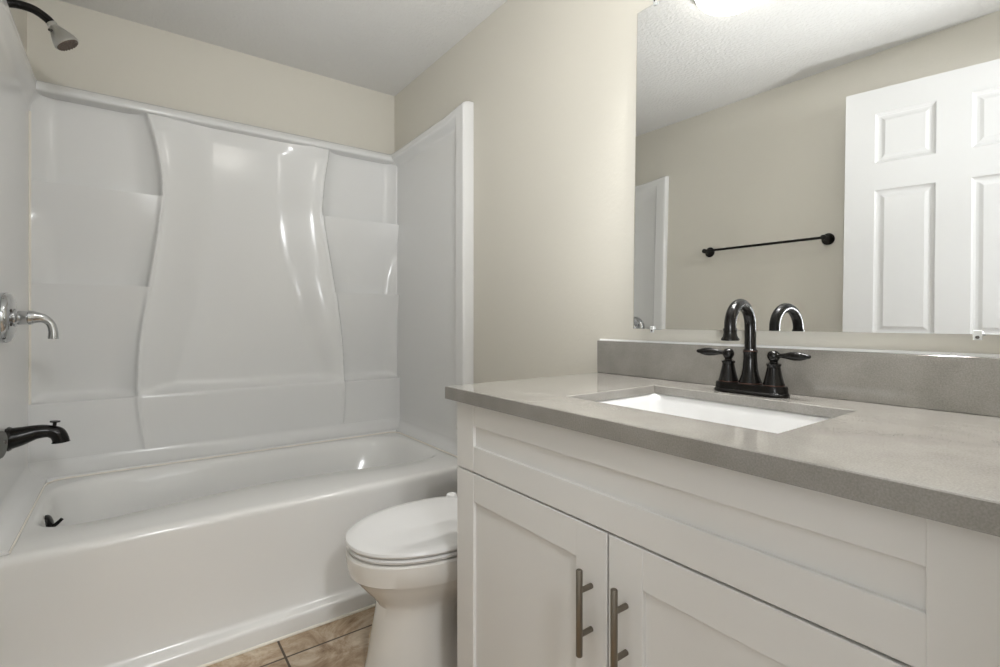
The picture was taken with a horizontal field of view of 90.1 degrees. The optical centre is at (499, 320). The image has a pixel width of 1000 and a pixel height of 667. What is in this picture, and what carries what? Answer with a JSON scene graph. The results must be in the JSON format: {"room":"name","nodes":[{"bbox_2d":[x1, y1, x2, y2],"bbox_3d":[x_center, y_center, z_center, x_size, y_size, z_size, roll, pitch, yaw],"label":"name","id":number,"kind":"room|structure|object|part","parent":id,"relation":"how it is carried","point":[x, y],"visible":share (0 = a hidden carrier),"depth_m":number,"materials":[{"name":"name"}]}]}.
{"room":"bathroom","nodes":[
{"label":"bathroom","id":0,"kind":"room"},
{"bbox_2d":[0,431,7,458],"bbox_3d":[-0.442,-0.025,0.251,0.096,2.030,0.735,0,0,-27],"label":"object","id":1,"kind":"structure","parent":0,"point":[3,436],"depth_m":0.54,"materials":[{"name":"grey metal"}]},
{"bbox_2d":[10,0,26,53],"bbox_3d":[-1.093,-0.134,0.851,0.100,2.268,2.798,0,0,-36],"label":"wall","id":2,"kind":"structure","parent":0,"point":[19,16],"depth_m":1.83,"materials":[{"name":"beige paint"}]},
{"bbox_2d":[7,0,78,50],"bbox_3d":[-1.440,-0.922,1.560,0.190,0.120,0.070,0,0,-36],"label":"shower","id":3,"kind":"object","parent":2,"relation":"attached to","point":[62,40],"visible":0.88,"depth_m":1.57,"materials":[{"name":"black metal"}]},
{"bbox_3d":[-1.462,-0.954,1.544,0.136,0.057,0.040,0,0,-36],"label":"shower arm","id":4,"kind":"part","parent":3,"relation":"part of","materials":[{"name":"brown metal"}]},
{"bbox_2d":[27,0,393,154],"bbox_3d":[-1.241,-0.134,2.419,1.524,2.268,0.100,0,0,-36],"label":"wall","id":5,"kind":"structure","parent":0,"point":[112,56],"depth_m":2.26,"materials":[{"name":"beige paint"}]},
{"bbox_2d":[59,0,506,95],"bbox_3d":[-0.440,-1.308,1.333,1.724,0.080,2.798,0,0,-36],"label":"ceiling","id":6,"kind":"structure","parent":0,"point":[382,46],"depth_m":2.16,"materials":[{"name":"white paint"}]},
{"bbox_2d":[207,607,374,666],"bbox_3d":[-0.440,1.040,1.333,1.724,0.080,2.798,0,0,-36],"label":"floor","id":7,"kind":"structure","parent":0,"point":[343,642],"depth_m":1.52,"materials":[{"name":"tile"}]},
{"bbox_2d":[0,433,458,666],"bbox_3d":[-0.919,0.796,1.983,1.518,0.414,0.959,0,0,-36],"label":"bathtub","id":8,"kind":"object","parent":7,"relation":"on","point":[204,562],"visible":0.8,"depth_m":1.54,"materials":[{"name":"white plastic"}]},
{"bbox_3d":[-1.385,0.633,1.560,0.033,0.028,0.012,0,0,-27],"label":"trip lever","id":9,"kind":"part","parent":8,"relation":"part of","materials":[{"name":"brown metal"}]},
{"bbox_2d":[0,0,473,555],"bbox_3d":[-0.943,-0.180,2.014,1.522,1.537,0.875,0,0,-36],"label":"tub surround","id":10,"kind":"object","parent":8,"relation":"on","point":[211,287],"visible":0.98,"depth_m":2.20,"materials":[{"name":"white plastic"}]},
{"bbox_3d":[-1.523,-0.180,1.583,0.076,1.536,0.869,0,0,-36],"label":"panel","id":11,"kind":"part","parent":10,"relation":"part of","materials":[{"name":"white plastic"}]},
{"bbox_2d":[0,292,58,342],"bbox_3d":[-1.401,-0.007,1.489,0.129,0.148,0.148,0,0,-36],"label":"shower valve","id":12,"kind":"object","parent":10,"relation":"attached to","point":[10,317],"visible":1,"depth_m":1.46,"materials":[{"name":"silver metal"}]},
{"bbox_3d":[-1.416,-0.007,1.478,0.042,0.054,0.054,0,0,-36],"label":"valve stem","id":13,"kind":"part","parent":12,"relation":"part of","materials":[{"name":"silver metal"}]},
{"bbox_3d":[-1.377,0.015,1.507,0.069,0.085,0.042,0,0,-36],"label":"lever handle","id":14,"kind":"part","parent":12,"relation":"part of","materials":[{"name":"silver metal"}]},
{"bbox_2d":[4,420,70,450],"bbox_3d":[-1.440,0.358,1.560,0.151,0.081,0.074,0,0,-36],"label":"tub spout","id":15,"kind":"object","parent":10,"relation":"attached to","point":[17,436],"visible":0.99,"depth_m":1.54,"materials":[{"name":"black metal"}]},
{"bbox_3d":[-1.409,0.329,1.582,0.026,0.022,0.026,0,0,-36],"label":"diverter knob","id":16,"kind":"part","parent":15,"relation":"part of","materials":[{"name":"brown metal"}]},
{"bbox_3d":[-1.151,-0.164,2.297,1.508,1.506,0.172,0,0,-36],"label":"panel","id":17,"kind":"part","parent":10,"relation":"part of","materials":[{"name":"white plastic"}]},
{"bbox_3d":[-0.362,-0.180,2.439,0.083,1.536,0.869,0,0,-36],"label":"panel","id":18,"kind":"part","parent":10,"relation":"part of","materials":[{"name":"white plastic"}]},
{"bbox_2d":[345,423,456,666],"bbox_3d":[-0.119,0.685,1.562,0.721,0.630,0.453,0,0,-36],"label":"toilet","id":19,"kind":"object","parent":7,"relation":"on","point":[404,556],"visible":0.52,"depth_m":1.36,"materials":[{"name":"white ceramic"}]},
{"bbox_3d":[-0.229,0.608,1.479,0.448,0.021,0.368,0,0,-36],"label":"lid","id":20,"kind":"part","parent":19,"relation":"part of","materials":[{"name":"white plastic"}]},
{"bbox_3d":[-0.228,0.629,1.480,0.441,0.016,0.360,0,0,-36],"label":"seat","id":21,"kind":"part","parent":19,"relation":"part of","materials":[{"name":"white plastic"}]},
{"bbox_2d":[457,402,999,666],"bbox_3d":[0.390,0.599,0.997,0.582,0.803,0.981,0,0,-36],"label":"vanity cabinet","id":22,"kind":"object","parent":7,"relation":"on","point":[575,549],"visible":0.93,"depth_m":0.74,"materials":[{"name":"white paint"}]},
{"bbox_3d":[0.045,0.634,1.050,0.018,0.542,0.485,0,0,-36],"label":"door","id":23,"kind":"part","parent":22,"relation":"part of","materials":[{"name":"white paint"}]},
{"bbox_3d":[0.146,0.504,0.867,0.036,0.149,0.012,0,0,-36],"label":"handle","id":24,"kind":"part","parent":22,"relation":"part of","materials":[{"name":"silver metal"}]},
{"bbox_3d":[0.192,0.504,0.805,0.036,0.149,0.012,0,0,-36],"label":"handle","id":25,"kind":"part","parent":22,"relation":"part of","materials":[{"name":"silver metal"}]},
{"bbox_2d":[445,372,999,536],"bbox_3d":[0.400,0.179,0.995,0.570,0.031,1.037,0,0,-36],"label":"countertop","id":26,"kind":"structure","parent":22,"relation":"on","point":[935,465],"depth_m":0.70,"materials":[{"name":"grey stone"}]},
{"bbox_2d":[595,393,830,432],"bbox_3d":[0.395,0.258,0.991,0.358,0.146,0.489,0,0,-36],"label":"sink","id":27,"kind":"object","parent":26,"relation":"in","point":[768,420],"visible":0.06,"depth_m":1.11,"materials":[{"name":"white ceramic"}]},
{"bbox_2d":[697,299,810,397],"bbox_3d":[0.553,0.059,1.112,0.169,0.210,0.194,0,0,5],"label":"faucet","id":28,"kind":"object","parent":26,"relation":"on","point":[749,383],"visible":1,"depth_m":1.09,"materials":[{"name":"black metal"}]},
{"bbox_3d":[0.500,0.075,1.188,0.019,0.019,0.067,0,0,-36],"label":"lever","id":29,"kind":"part","parent":28,"relation":"part of","materials":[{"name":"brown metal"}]},
{"bbox_3d":[0.529,0.103,1.157,0.043,0.077,0.043,0,0,-36],"label":"handle","id":30,"kind":"part","parent":28,"relation":"part of","materials":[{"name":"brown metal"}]},
{"bbox_3d":[0.559,0.152,1.116,0.059,0.022,0.163,0,0,-36],"label":"plate","id":31,"kind":"part","parent":28,"relation":"part of","materials":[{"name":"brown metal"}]},
{"bbox_3d":[0.589,0.103,1.075,0.043,0.077,0.043,0,0,-36],"label":"handle","id":32,"kind":"part","parent":28,"relation":"part of","materials":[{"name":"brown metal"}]},
{"bbox_3d":[0.611,0.075,1.038,0.019,0.019,0.067,0,0,-36],"label":"lever","id":33,"kind":"part","parent":28,"relation":"part of","materials":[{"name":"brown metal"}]},
{"bbox_3d":[0.337,0.634,0.654,0.018,0.542,0.492,0,0,-36],"label":"door","id":34,"kind":"part","parent":22,"relation":"part of","materials":[{"name":"white paint"}]},
{"bbox_2d":[394,0,999,382],"bbox_3d":[0.213,-0.134,1.815,0.100,2.268,2.798,0,0,-36],"label":"wall","id":35,"kind":"structure","parent":0,"point":[551,85],"depth_m":1.76,"materials":[{"name":"beige paint"}]},
{"bbox_2d":[597,339,999,416],"bbox_3d":[0.621,0.111,1.158,0.020,0.106,1.037,0,0,-36],"label":"backsplash","id":36,"kind":"structure","parent":35,"relation":"attached to","point":[969,383],"depth_m":1.01,"materials":[{"name":"grey stone"}]},
{"bbox_2d":[633,0,999,339],"bbox_3d":[0.656,-0.434,1.097,0.038,0.936,0.876,0,0,-36],"label":"mirror","id":37,"kind":"object","parent":35,"relation":"attached to","point":[817,165],"visible":1,"depth_m":1.06,"materials":[{"name":"silver mirror"}]}
]}

